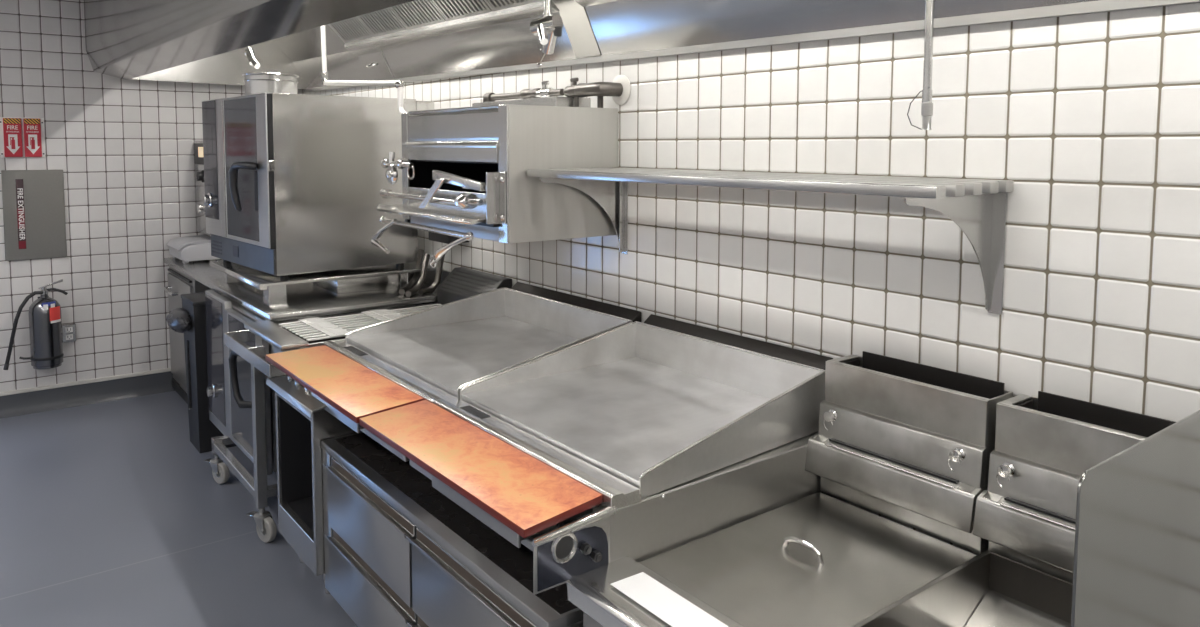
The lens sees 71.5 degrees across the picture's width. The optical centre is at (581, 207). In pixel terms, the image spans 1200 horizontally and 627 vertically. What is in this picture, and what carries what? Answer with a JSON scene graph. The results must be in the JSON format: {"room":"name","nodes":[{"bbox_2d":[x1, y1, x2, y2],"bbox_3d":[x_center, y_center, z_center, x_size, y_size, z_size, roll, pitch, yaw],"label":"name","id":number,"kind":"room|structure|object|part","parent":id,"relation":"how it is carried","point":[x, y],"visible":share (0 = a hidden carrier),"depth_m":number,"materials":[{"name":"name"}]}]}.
{"room":"commercial kitchen","nodes":[
{"label":"commercial kitchen","id":0,"kind":"room"},
{"bbox_2d":[0,0,303,391],"bbox_3d":[-3.713,-0.139,5.285,3.900,2.950,0.120,-3,5,-37],"label":"wall","id":1,"kind":"structure","parent":0,"point":[123,149],"depth_m":5.58,"materials":[{"name":"tile"}]},
{"bbox_2d":[0,117,45,157],"bbox_3d":[-3.555,-0.444,5.294,0.240,0.253,0.018,-3,5,-37],"label":"fire extinguisher sign","id":2,"kind":"object","parent":1,"relation":"attached to","point":[19,137],"visible":1,"depth_m":5.29,"materials":[{"name":"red plastic"}]},
{"bbox_3d":[-3.595,-0.440,5.264,0.095,0.245,0.014,-3,5,-37],"label":"sign panel","id":3,"kind":"part","parent":2,"relation":"part of","materials":[{"name":"red plastic"}]},
{"bbox_3d":[-3.511,-0.445,5.327,0.091,0.245,0.014,-3,5,-37],"label":"sign panel","id":4,"kind":"part","parent":2,"relation":"part of","materials":[{"name":"red plastic"}]},
{"bbox_2d":[1,170,66,260],"bbox_3d":[-3.519,0.047,5.358,0.333,0.574,0.018,-3,5,-37],"label":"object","id":5,"kind":"object","parent":1,"relation":"attached to","point":[33,200],"visible":1,"depth_m":5.35,"materials":[{"name":"metal"}]},
{"bbox_2d":[3,279,67,369],"bbox_3d":[-3.491,0.751,5.326,0.365,0.560,0.187,-3,5,-37],"label":"fire extinguisher","id":6,"kind":"object","parent":1,"relation":"attached to","point":[45,318],"visible":1,"depth_m":5.29,"materials":[{"name":"silver metal"}]},
{"bbox_3d":[-3.417,0.492,5.359,0.135,0.050,0.020,-3,5,-37],"label":"squeeze lever","id":7,"kind":"part","parent":6,"relation":"part of","materials":[{"name":"silver metal"}]},
{"bbox_3d":[-3.396,0.546,5.380,0.132,0.056,0.019,-3,5,-37],"label":"carry handle","id":8,"kind":"part","parent":6,"relation":"part of","materials":[{"name":"black metal"}]},
{"bbox_2d":[62,323,76,342],"bbox_3d":[-3.389,0.831,5.504,0.080,0.115,0.034,-3,5,-37],"label":"wall outlet","id":9,"kind":"object","parent":1,"relation":"attached to","point":[68,330],"visible":0.92,"depth_m":5.49,"materials":[{"name":"metal"}]},
{"bbox_2d":[65,327,72,332],"bbox_3d":[-3.379,0.807,5.490,0.040,0.034,0.002,-3,5,-37],"label":"socket","id":10,"kind":"object","parent":9,"relation":"attached to","point":[67,329],"depth_m":5.49,"materials":[{"name":"white plastic"}]},
{"bbox_2d":[66,334,72,339],"bbox_3d":[-3.379,0.856,5.494,0.040,0.034,0.002,-3,5,-37],"label":"socket","id":11,"kind":"object","parent":9,"relation":"attached to","point":[68,336],"depth_m":5.49,"materials":[{"name":"white plastic"}]},
{"bbox_2d":[0,368,170,395],"bbox_3d":[-3.675,1.189,5.327,3.899,0.024,0.016,-3,5,-37],"label":"trim","id":12,"kind":"structure","parent":1,"relation":"attached to","point":[32,389],"depth_m":5.57,"materials":[{"name":"grey"}]},
{"bbox_2d":[0,371,179,418],"bbox_3d":[-3.667,1.270,5.321,3.899,0.135,0.045,-3,5,-37],"label":"baseboard","id":13,"kind":"structure","parent":1,"relation":"attached to","point":[19,404],"depth_m":5.58,"materials":[{"name":"grey"}]},
{"bbox_2d":[0,391,357,626],"bbox_3d":[-1.042,1.646,1.841,4.100,0.100,8.993,-3,5,-37],"label":"floor","id":14,"kind":"structure","parent":0,"point":[111,515],"depth_m":3.70,"materials":[{"name":"grey concrete"}]},
{"bbox_2d":[164,265,213,403],"bbox_3d":[-2.321,0.847,5.821,0.995,0.910,0.773,-3,5,-37],"label":"storage cabinet","id":15,"kind":"object","parent":14,"relation":"on","point":[179,283],"visible":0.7,"depth_m":5.59,"materials":[{"name":"metal"}]},
{"bbox_3d":[-2.775,0.566,5.620,0.052,0.032,0.252,-3,5,-37],"label":"door handle","id":16,"kind":"part","parent":15,"relation":"part of","materials":[{"name":"silver metal"}]},
{"bbox_3d":[-2.671,0.828,5.556,0.018,0.705,0.693,-3,5,-37],"label":"door","id":17,"kind":"part","parent":15,"relation":"part of","materials":[{"name":"metal"}]},
{"bbox_2d":[166,291,236,452],"bbox_3d":[-2.147,0.939,4.854,0.460,0.868,0.379,-3,5,-37],"label":"waste bin","id":18,"kind":"object","parent":14,"relation":"on","point":[190,320],"visible":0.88,"depth_m":4.68,"materials":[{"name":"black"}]},
{"bbox_2d":[203,365,277,542],"bbox_3d":[-1.348,1.014,4.171,0.831,0.820,0.960,-3,5,-37],"label":"frame","id":19,"kind":"object","parent":14,"relation":"on","point":[266,528],"visible":0.53,"depth_m":3.63,"materials":[{"name":"metal"}]},
{"bbox_3d":[-1.875,1.224,4.278,0.040,0.084,0.040,-3,5,-37],"label":"post","id":20,"kind":"part","parent":19,"relation":"part of","materials":[{"name":"metal"}]},
{"bbox_3d":[-1.555,1.189,4.516,0.760,0.040,0.040,-3,5,-37],"label":"rail","id":21,"kind":"part","parent":19,"relation":"part of","materials":[{"name":"metal"}]},
{"bbox_3d":[-1.641,1.244,3.966,0.040,0.040,0.790,-3,5,-37],"label":"rail","id":22,"kind":"part","parent":19,"relation":"part of","materials":[{"name":"metal"}]},
{"bbox_3d":[-1.404,0.979,3.627,0.045,0.670,0.045,-3,5,-37],"label":"post","id":23,"kind":"part","parent":19,"relation":"part of","materials":[{"name":"metal"}]},
{"bbox_3d":[-1.082,1.236,3.888,0.760,0.040,0.040,-3,5,-37],"label":"rail","id":24,"kind":"part","parent":19,"relation":"part of","materials":[{"name":"metal"}]},
{"bbox_2d":[205,290,416,474],"bbox_3d":[-1.461,0.834,4.393,0.887,0.726,1.060,-3,5,-37],"label":"oven","id":25,"kind":"object","parent":19,"relation":"on","point":[229,390],"visible":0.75,"depth_m":4.16,"materials":[{"name":"metal"}]},
{"bbox_3d":[-1.988,0.986,4.469,0.038,0.076,0.076,-3,5,-37],"label":"control knob","id":26,"kind":"part","parent":25,"relation":"part of","materials":[{"name":"silver metal"}]},
{"bbox_3d":[-1.957,0.807,4.449,0.004,0.650,0.352,-3,5,-37],"label":"control glass","id":27,"kind":"part","parent":25,"relation":"part of","materials":[{"name":"grey"}]},
{"bbox_3d":[-1.585,0.795,3.873,0.168,0.285,0.061,2,5,27],"label":"door handle","id":28,"kind":"part","parent":25,"relation":"part of","materials":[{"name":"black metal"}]},
{"bbox_3d":[-1.628,0.861,4.029,0.022,0.625,0.480,-3,5,-37],"label":"door glass","id":29,"kind":"part","parent":25,"relation":"part of","materials":[{"name":"grey glass"}]},
{"bbox_3d":[-1.616,0.867,4.021,0.034,0.665,0.648,-3,5,-37],"label":"door","id":30,"kind":"part","parent":25,"relation":"part of","materials":[{"name":"metal"}]},
{"bbox_2d":[164,257,451,321],"bbox_3d":[-1.785,0.827,5.183,1.011,1.044,2.465,-3,5,-37],"label":"countertop","id":31,"kind":"structure","parent":14,"relation":"on","point":[307,299],"depth_m":4.35,"materials":[{"name":"metal"}]},
{"bbox_2d":[166,235,219,263],"bbox_3d":[-2.664,0.315,5.739,0.286,0.207,0.405,-3,5,-37],"label":"food sealer","id":32,"kind":"object","parent":31,"relation":"on","point":[186,249],"visible":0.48,"depth_m":5.59,"materials":[{"name":"grey plastic"}]},
{"bbox_3d":[-2.676,0.243,5.742,0.276,0.064,0.375,-3,5,-37],"label":"lid","id":33,"kind":"part","parent":32,"relation":"part of","materials":[{"name":"grey plastic"}]},
{"bbox_2d":[194,140,222,260],"bbox_3d":[-2.548,-0.055,5.820,0.282,0.821,0.380,-3,5,-37],"label":"dispenser","id":34,"kind":"object","parent":31,"relation":"on","point":[198,145],"visible":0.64,"depth_m":5.76,"materials":[{"name":"metal"}]},
{"bbox_3d":[-2.629,-0.368,5.736,0.007,0.145,0.310,-3,5,-37],"label":"plate","id":35,"kind":"part","parent":34,"relation":"part of","materials":[{"name":"metal"}]},
{"bbox_3d":[-2.599,-0.211,5.676,0.042,0.084,0.084,-3,5,-37],"label":"knob","id":36,"kind":"part","parent":34,"relation":"part of","materials":[{"name":"black rubber"}]},
{"bbox_3d":[-2.599,0.009,5.692,0.042,0.084,0.084,-3,5,-37],"label":"knob","id":37,"kind":"part","parent":34,"relation":"part of","materials":[{"name":"silver metal"}]},
{"bbox_2d":[209,260,435,304],"bbox_3d":[-1.470,0.380,4.691,0.946,0.120,0.995,-3,5,-37],"label":"stand","id":38,"kind":"object","parent":31,"relation":"on","point":[274,289],"visible":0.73,"depth_m":4.34,"materials":[{"name":"metal"}]},
{"bbox_3d":[-2.015,0.378,4.805,0.090,0.106,0.090,-3,5,-37],"label":"post","id":39,"kind":"part","parent":38,"relation":"part of","materials":[{"name":"metal"}]},
{"bbox_3d":[-1.534,0.425,4.167,0.090,0.106,0.090,-3,5,-37],"label":"post","id":40,"kind":"part","parent":38,"relation":"part of","materials":[{"name":"metal"}]},
{"bbox_2d":[202,93,433,280],"bbox_3d":[-1.502,-0.135,4.632,1.013,0.916,0.975,-4,6,-41],"label":"oven","id":41,"kind":"object","parent":38,"relation":"on","point":[293,183],"visible":0.99,"depth_m":4.23,"materials":[{"name":"metal"}]},
{"bbox_3d":[-2.088,-0.040,4.639,0.038,0.080,0.080,-4,6,-41],"label":"control knob","id":42,"kind":"part","parent":41,"relation":"part of","materials":[{"name":"silver metal"}]},
{"bbox_3d":[-2.063,-0.262,4.625,0.003,0.651,0.226,-4,6,-41],"label":"control glass","id":43,"kind":"part","parent":41,"relation":"part of","materials":[{"name":"grey glass"}]},
{"bbox_3d":[-1.909,-0.207,4.450,0.003,0.738,0.012,-4,6,-41],"label":"door trim","id":44,"kind":"part","parent":41,"relation":"part of","materials":[{"name":"silver metal"}]},
{"bbox_3d":[-1.743,-0.198,4.268,0.006,0.714,0.470,-4,6,-41],"label":"door glass","id":45,"kind":"part","parent":41,"relation":"part of","materials":[{"name":"grey glass"}]},
{"bbox_3d":[-1.676,-0.100,4.123,0.222,0.254,0.057,3,5,35],"label":"door handle","id":46,"kind":"part","parent":41,"relation":"part of","materials":[{"name":"grey"}]},
{"bbox_3d":[-1.800,0.241,4.403,0.015,0.125,0.949,-4,6,-41],"label":"panel","id":47,"kind":"part","parent":41,"relation":"part of","materials":[{"name":"grey metal"}]},
{"bbox_3d":[-1.730,-0.193,4.252,0.007,0.746,0.690,-4,6,-41],"label":"door","id":48,"kind":"part","parent":41,"relation":"part of","materials":[{"name":"metal"}]},
{"bbox_2d":[242,73,298,94],"bbox_3d":[-1.665,-0.647,4.466,0.287,0.126,0.287,-3,5,-37],"label":"stock pot","id":49,"kind":"object","parent":41,"relation":"on","point":[254,83],"visible":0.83,"depth_m":4.35,"materials":[{"name":"metal"}]},
{"bbox_3d":[-1.505,-0.152,4.635,0.778,0.883,0.965,-4,6,-41],"label":"panel","id":50,"kind":"part","parent":41,"relation":"part of","materials":[{"name":"metal"}]},
{"bbox_3d":[-0.943,0.394,4.610,0.090,0.106,0.090,-3,5,-37],"label":"post","id":51,"kind":"part","parent":38,"relation":"part of","materials":[{"name":"metal"}]},
{"bbox_2d":[313,274,399,293],"bbox_3d":[-1.267,0.403,4.677,0.360,0.078,0.385,-3,5,-37],"label":"box","id":52,"kind":"object","parent":31,"relation":"on","point":[359,284],"visible":0.62,"depth_m":4.52,"materials":[{"name":"silver metal"}]},
{"bbox_2d":[223,267,511,417],"bbox_3d":[-0.849,0.552,3.752,1.199,0.365,1.030,-3,5,-37],"label":"charbroiler","id":53,"kind":"object","parent":31,"relation":"on","point":[462,282],"visible":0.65,"depth_m":3.73,"materials":[{"name":"metal"}]},
{"bbox_2d":[223,330,287,377],"bbox_3d":[-1.358,0.617,3.581,0.175,0.054,0.700,-3,5,-37],"label":"drip tray","id":54,"kind":"object","parent":53,"relation":"on","point":[234,340],"depth_m":3.55,"materials":[{"name":"metal"}]},
{"bbox_3d":[-1.192,0.653,3.506,0.038,0.148,0.923,-3,5,-37],"label":"valve panel","id":55,"kind":"part","parent":53,"relation":"part of","materials":[{"name":"metal"}]},
{"bbox_3d":[-1.242,0.526,3.855,0.095,0.006,0.135,-3,5,-37],"label":"bridge plate","id":56,"kind":"part","parent":53,"relation":"part of","materials":[{"name":"metal"}]},
{"bbox_3d":[-1.157,0.535,3.741,0.095,0.006,0.135,-3,5,-37],"label":"bridge plate","id":57,"kind":"part","parent":53,"relation":"part of","materials":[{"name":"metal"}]},
{"bbox_3d":[-1.071,0.543,3.626,0.095,0.006,0.135,-3,5,-37],"label":"bridge plate","id":58,"kind":"part","parent":53,"relation":"part of","materials":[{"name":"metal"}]},
{"bbox_3d":[-0.985,0.512,4.048,0.130,0.006,0.135,-3,5,-37],"label":"bridge plate","id":59,"kind":"part","parent":53,"relation":"part of","materials":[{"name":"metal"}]},
{"bbox_3d":[-0.898,0.521,3.934,0.130,0.006,0.135,-3,5,-37],"label":"bridge plate","id":60,"kind":"part","parent":53,"relation":"part of","materials":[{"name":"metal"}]},
{"bbox_2d":[399,249,423,294],"bbox_3d":[-0.919,0.346,4.516,0.052,0.213,0.285,1,4,15],"label":"gas hose","id":61,"kind":"object","parent":31,"relation":"on","point":[413,281],"visible":0.83,"depth_m":4.54,"materials":[{"name":"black metal"}]},
{"bbox_2d":[405,254,429,296],"bbox_3d":[-0.871,0.359,4.456,0.048,0.195,0.283,1,4,13],"label":"gas hose","id":62,"kind":"object","parent":31,"relation":"on","point":[420,282],"visible":0.98,"depth_m":4.47,"materials":[{"name":"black metal"}]},
{"bbox_2d":[419,254,444,294],"bbox_3d":[-0.792,0.346,4.453,0.045,0.221,0.187,3,5,32],"label":"gas hose","id":63,"kind":"object","parent":31,"relation":"on","point":[439,266],"visible":0.83,"depth_m":4.46,"materials":[{"name":"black metal"}]},
{"bbox_2d":[275,391,361,593],"bbox_3d":[-0.745,1.096,3.595,0.980,0.742,0.460,-3,5,-37],"label":"base cabinet","id":64,"kind":"object","parent":14,"relation":"on","point":[299,436],"visible":0.28,"depth_m":3.43,"materials":[{"name":"metal"}]},
{"bbox_3d":[-0.980,1.440,3.231,0.044,0.109,0.044,-3,5,-37],"label":"leg","id":65,"kind":"part","parent":64,"relation":"part of","materials":[{"name":"metal"}]},
{"bbox_2d":[321,432,582,626],"bbox_3d":[-0.144,1.208,2.824,1.010,0.633,1.492,-3,5,-37],"label":"drawer base","id":66,"kind":"object","parent":14,"relation":"on","point":[399,552],"visible":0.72,"depth_m":2.54,"materials":[{"name":"metal"}]},
{"bbox_3d":[-0.718,1.061,2.779,0.050,0.256,0.690,-3,5,-37],"label":"drawer","id":67,"kind":"part","parent":66,"relation":"part of","materials":[{"name":"metal"}]},
{"bbox_3d":[-0.719,1.323,2.798,0.050,0.250,0.690,-3,5,-37],"label":"drawer","id":68,"kind":"part","parent":66,"relation":"part of","materials":[{"name":"metal"}]},
{"bbox_3d":[-0.295,1.365,2.235,0.050,0.250,0.690,-3,5,-37],"label":"drawer","id":69,"kind":"part","parent":66,"relation":"part of","materials":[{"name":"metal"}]},
{"bbox_3d":[-0.294,1.102,2.216,0.050,0.256,0.690,-3,5,-37],"label":"drawer","id":70,"kind":"part","parent":66,"relation":"part of","materials":[{"name":"metal"}]},
{"bbox_2d":[311,282,640,461],"bbox_3d":[-0.497,0.631,3.317,1.164,0.444,1.013,-3,5,-37],"label":"griddle","id":71,"kind":"object","parent":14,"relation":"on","point":[434,353],"visible":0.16,"depth_m":3.46,"materials":[{"name":"metal"}]},
{"bbox_3d":[-0.854,0.720,3.037,0.147,0.063,0.460,-3,5,-37],"label":"grease drawer","id":72,"kind":"part","parent":71,"relation":"part of","materials":[{"name":"metal"}]},
{"bbox_2d":[265,345,423,422],"bbox_3d":[-0.880,0.618,3.011,0.253,0.021,0.969,-3,5,-37],"label":"cutting board","id":73,"kind":"object","parent":71,"relation":"on","point":[356,391],"visible":0.86,"depth_m":2.93,"materials":[{"name":"orange wood"}]},
{"bbox_3d":[-0.814,0.710,3.073,0.109,0.144,0.979,-3,5,-37],"label":"control panel","id":74,"kind":"part","parent":71,"relation":"part of","materials":[{"name":"metal"}]},
{"bbox_3d":[-0.748,0.613,3.128,0.095,0.038,1.013,-3,5,-37],"label":"rail","id":75,"kind":"part","parent":71,"relation":"part of","materials":[{"name":"metal"}]},
{"bbox_3d":[-0.396,0.582,3.385,0.777,0.030,0.985,-3,5,-37],"label":"cooking plate","id":76,"kind":"part","parent":71,"relation":"part of","materials":[{"name":"metal"}]},
{"bbox_2d":[409,314,832,594],"bbox_3d":[0.082,0.688,2.547,1.164,0.444,0.956,-3,5,-37],"label":"griddle","id":77,"kind":"object","parent":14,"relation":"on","point":[685,433],"visible":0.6,"depth_m":2.39,"materials":[{"name":"metal"}]},
{"bbox_2d":[359,400,601,537],"bbox_3d":[-0.317,0.673,2.266,0.250,0.021,0.975,-3,5,-37],"label":"cutting board","id":78,"kind":"object","parent":77,"relation":"on","point":[527,495],"visible":1,"depth_m":2.14,"materials":[{"name":"orange wood"}]},
{"bbox_3d":[-0.247,0.780,2.231,0.147,0.063,0.460,-3,5,-37],"label":"grease drawer","id":79,"kind":"part","parent":77,"relation":"part of","materials":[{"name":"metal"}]},
{"bbox_3d":[-0.235,0.767,2.304,0.109,0.144,0.887,-3,5,-37],"label":"control panel","id":80,"kind":"part","parent":77,"relation":"part of","materials":[{"name":"metal"}]},
{"bbox_3d":[-0.169,0.670,2.359,0.095,0.038,0.921,-3,5,-37],"label":"rail","id":81,"kind":"part","parent":77,"relation":"part of","materials":[{"name":"metal"}]},
{"bbox_3d":[-0.293,0.700,2.260,0.220,0.028,0.825,-3,5,-37],"label":"board rail","id":82,"kind":"part","parent":77,"relation":"part of","materials":[{"name":"grey metal"}]},
{"bbox_3d":[-0.040,0.780,2.042,0.042,0.052,0.052,-3,5,-37],"label":"burner knob","id":83,"kind":"part","parent":77,"relation":"part of","materials":[{"name":"black"}]},
{"bbox_3d":[0.175,0.638,2.627,0.777,0.030,0.921,-3,5,-37],"label":"cooking plate","id":84,"kind":"part","parent":77,"relation":"part of","materials":[{"name":"metal"}]},
{"bbox_3d":[0.119,0.799,2.013,0.565,0.164,0.004,-3,5,-37],"label":"plate","id":85,"kind":"part","parent":77,"relation":"part of","materials":[{"name":"metal"}]},
{"bbox_2d":[567,351,1012,626],"bbox_3d":[0.533,1.018,2.036,1.054,1.128,0.492,-3,5,-37],"label":"fryer","id":86,"kind":"object","parent":14,"relation":"on","point":[911,444],"visible":0.96,"depth_m":2.10,"materials":[{"name":"metal"}]},
{"bbox_3d":[0.149,1.193,1.754,0.020,0.580,0.466,-3,5,-37],"label":"door","id":87,"kind":"part","parent":86,"relation":"part of","materials":[{"name":"metal"}]},
{"bbox_2d":[610,572,728,626],"bbox_3d":[0.203,0.855,1.760,0.098,0.001,0.344,-3,5,-37],"label":"sheet","id":88,"kind":"object","parent":86,"relation":"on","point":[667,605],"visible":1,"depth_m":1.79,"materials":[{"name":"white"}]},
{"bbox_3d":[0.546,0.841,2.059,0.015,0.040,0.118,-4,6,-41],"label":"lift handle","id":89,"kind":"part","parent":86,"relation":"part of","materials":[{"name":"silver metal"}]},
{"bbox_3d":[0.549,0.865,2.033,0.714,0.010,0.474,-3,5,-37],"label":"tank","id":90,"kind":"part","parent":86,"relation":"part of","materials":[{"name":"metal"}]},
{"bbox_3d":[0.688,0.666,2.397,0.027,0.009,0.036,-3,5,-37],"label":"etched plate","id":91,"kind":"part","parent":86,"relation":"part of","materials":[{"name":"metal"}]},
{"bbox_3d":[0.842,0.712,2.243,0.026,0.270,0.480,-3,5,-37],"label":"panel","id":92,"kind":"part","parent":86,"relation":"part of","materials":[{"name":"metal"}]},
{"bbox_3d":[0.948,0.691,2.052,0.027,0.009,0.036,-3,5,-37],"label":"etched plate","id":93,"kind":"part","parent":86,"relation":"part of","materials":[{"name":"metal"}]},
{"bbox_2d":[852,391,1175,626],"bbox_3d":[0.824,1.047,1.650,1.054,1.128,0.464,-3,5,-37],"label":"fryer","id":94,"kind":"object","parent":14,"relation":"on","point":[1044,443],"visible":0.65,"depth_m":1.93,"materials":[{"name":"metal"}]},
{"bbox_3d":[0.839,1.038,1.658,0.714,0.344,0.448,-3,5,-37],"label":"tank","id":95,"kind":"part","parent":94,"relation":"part of","materials":[{"name":"metal"}]},
{"bbox_3d":[0.987,0.695,2.000,0.027,0.009,0.036,-3,5,-37],"label":"etched plate","id":96,"kind":"part","parent":94,"relation":"part of","materials":[{"name":"metal"}]},
{"bbox_3d":[1.132,0.741,1.857,0.026,0.270,0.452,-3,5,-37],"label":"panel","id":97,"kind":"part","parent":94,"relation":"part of","materials":[{"name":"metal"}]},
{"bbox_2d":[1071,410,1199,626],"bbox_3d":[1.067,1.000,1.531,0.818,1.241,0.005,-3,5,-37],"label":"guard","id":98,"kind":"object","parent":14,"relation":"on","point":[1137,545],"visible":1,"depth_m":1.40,"materials":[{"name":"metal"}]},
{"bbox_2d":[304,3,1199,555],"bbox_3d":[0.569,0.040,2.933,0.120,2.950,8.993,-3,5,-37],"label":"wall","id":99,"kind":"structure","parent":0,"point":[1093,119],"depth_m":2.32,"materials":[{"name":"tile"}]},
{"bbox_2d":[429,232,468,243],"bbox_3d":[-0.708,0.146,4.436,0.127,0.070,0.230,-3,5,-37],"label":"junction box","id":100,"kind":"object","parent":99,"relation":"attached to","point":[436,237],"visible":0.44,"depth_m":4.37,"materials":[{"name":"metal"}]},
{"bbox_2d":[371,96,617,267],"bbox_3d":[-0.412,-0.119,3.575,0.655,0.686,0.988,-3,5,-37],"label":"salamander broiler","id":101,"kind":"object","parent":99,"relation":"attached to","point":[464,169],"visible":1,"depth_m":3.25,"materials":[{"name":"metal"}]},
{"bbox_3d":[-0.888,0.124,3.742,0.059,0.154,0.156,-4,6,-41],"label":"pull handle","id":102,"kind":"part","parent":101,"relation":"part of","materials":[{"name":"silver metal"}]},
{"bbox_3d":[-0.794,-0.185,3.757,0.010,0.478,0.060,-3,5,-37],"label":"post","id":103,"kind":"part","parent":101,"relation":"part of","materials":[{"name":"metal"}]},
{"bbox_2d":[376,204,485,224],"bbox_3d":[-0.583,0.023,3.482,0.220,0.025,0.858,-3,5,-37],"label":"drip tray","id":104,"kind":"object","parent":101,"relation":"on","point":[448,213],"depth_m":3.39,"materials":[{"name":"metal"}]},
{"bbox_3d":[-0.538,-0.024,3.435,0.008,0.090,0.779,-3,5,-37],"label":"panel","id":105,"kind":"part","parent":101,"relation":"part of","materials":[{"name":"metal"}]},
{"bbox_3d":[-0.520,0.166,3.245,0.247,0.141,0.038,4,6,43],"label":"pull handle","id":106,"kind":"part","parent":101,"relation":"part of","materials":[{"name":"silver metal"}]},
{"bbox_3d":[-0.518,0.075,3.457,0.050,0.064,0.779,-3,5,-37],"label":"panel","id":107,"kind":"part","parent":101,"relation":"part of","materials":[{"name":"metal"}]},
{"bbox_3d":[-0.479,-0.105,3.229,0.025,0.071,0.361,-3,5,-39],"label":"lever arm","id":108,"kind":"part","parent":101,"relation":"part of","materials":[{"name":"metal"}]},
{"bbox_3d":[-0.289,-0.122,3.087,0.010,0.512,0.062,-3,5,-37],"label":"post","id":109,"kind":"part","parent":101,"relation":"part of","materials":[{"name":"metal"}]},
{"bbox_3d":[-0.062,-0.132,3.222,0.516,0.512,0.006,-3,5,-37],"label":"panel","id":110,"kind":"part","parent":101,"relation":"part of","materials":[{"name":"metal"}]},
{"bbox_2d":[483,75,630,107],"bbox_3d":[-0.149,-0.487,3.639,0.132,0.134,0.966,-3,5,-37],"label":"gas pipe","id":111,"kind":"object","parent":99,"relation":"attached to","point":[619,89],"visible":0.94,"depth_m":3.36,"materials":[{"name":"silver metal"}]},
{"bbox_2d":[527,167,1013,314],"bbox_3d":[0.462,0.070,2.601,0.449,0.348,1.624,-3,5,-37],"label":"wall shelf","id":112,"kind":"object","parent":99,"relation":"attached to","point":[977,206],"visible":1,"depth_m":2.16,"materials":[{"name":"metal"}]},
{"bbox_3d":[-1.037,-1.396,1.619,4.100,0.100,8.993,-3,5,-37],"label":"ceiling","id":113,"kind":"structure","parent":0,"visible":0},
{"bbox_2d":[84,0,1199,91],"bbox_3d":[-0.269,-0.940,2.674,1.444,0.941,7.901,-3,5,-37],"label":"exhaust hood","id":114,"kind":"object","parent":113,"relation":"hanging from","point":[192,41],"visible":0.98,"depth_m":3.44,"materials":[{"name":"metal"}]},
{"bbox_3d":[-2.637,-1.251,5.814,1.410,0.785,0.013,-3,5,-37],"label":"panel","id":115,"kind":"part","parent":114,"relation":"part of","materials":[{"name":"metal"}]},
{"bbox_3d":[-0.754,-0.930,2.309,0.230,0.909,7.900,-3,5,-37],"label":"panel","id":116,"kind":"part","parent":114,"relation":"part of","materials":[{"name":"metal"}]},
{"bbox_2d":[244,46,259,68],"bbox_3d":[-1.744,-1.031,4.396,0.129,0.601,0.047,4,6,44],"label":"suppression nozzle","id":117,"kind":"object","parent":114,"relation":"hanging from","point":[248,52],"visible":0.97,"depth_m":4.40,"materials":[{"name":"silver metal"}]},
{"bbox_3d":[-1.947,-1.224,5.598,0.394,0.425,1.163,-3,5,-37],"label":"plenum panel","id":118,"kind":"part","parent":114,"relation":"part of","materials":[{"name":"metal"}]},
{"bbox_3d":[-1.630,-0.929,5.599,0.100,0.226,1.580,-3,5,-37],"label":"panel","id":119,"kind":"part","parent":114,"relation":"part of","materials":[{"name":"metal"}]},
{"bbox_2d":[321,25,405,113],"bbox_3d":[-1.116,-0.872,4.184,0.044,0.880,1.086,-3,5,-37],"label":"supply pipe","id":120,"kind":"object","parent":114,"relation":"attached to","point":[399,84],"visible":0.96,"depth_m":4.27,"materials":[{"name":"white metal"}]},
{"bbox_3d":[-0.603,-0.799,4.235,0.100,0.230,1.835,-3,5,-37],"label":"panel","id":121,"kind":"part","parent":114,"relation":"part of","materials":[{"name":"metal"}]},
{"bbox_2d":[530,0,562,68],"bbox_3d":[-0.122,-0.850,2.851,0.094,0.736,0.126,-2,5,-29],"label":"suppression nozzle","id":122,"kind":"object","parent":114,"relation":"hanging from","point":[548,27],"visible":1,"depth_m":2.85,"materials":[{"name":"silver metal"}]},
{"bbox_3d":[0.800,-0.621,2.373,0.100,0.242,2.500,-3,5,-37],"label":"panel","id":123,"kind":"part","parent":114,"relation":"part of","materials":[{"name":"metal"}]},
{"bbox_2d":[907,0,934,129],"bbox_3d":[0.810,-0.530,1.968,0.026,0.693,0.059,-3,5,-37],"label":"suppression nozzle","id":124,"kind":"object","parent":114,"relation":"hanging from","point":[927,105],"visible":1,"depth_m":1.96,"materials":[{"name":"metal"}]}
]}

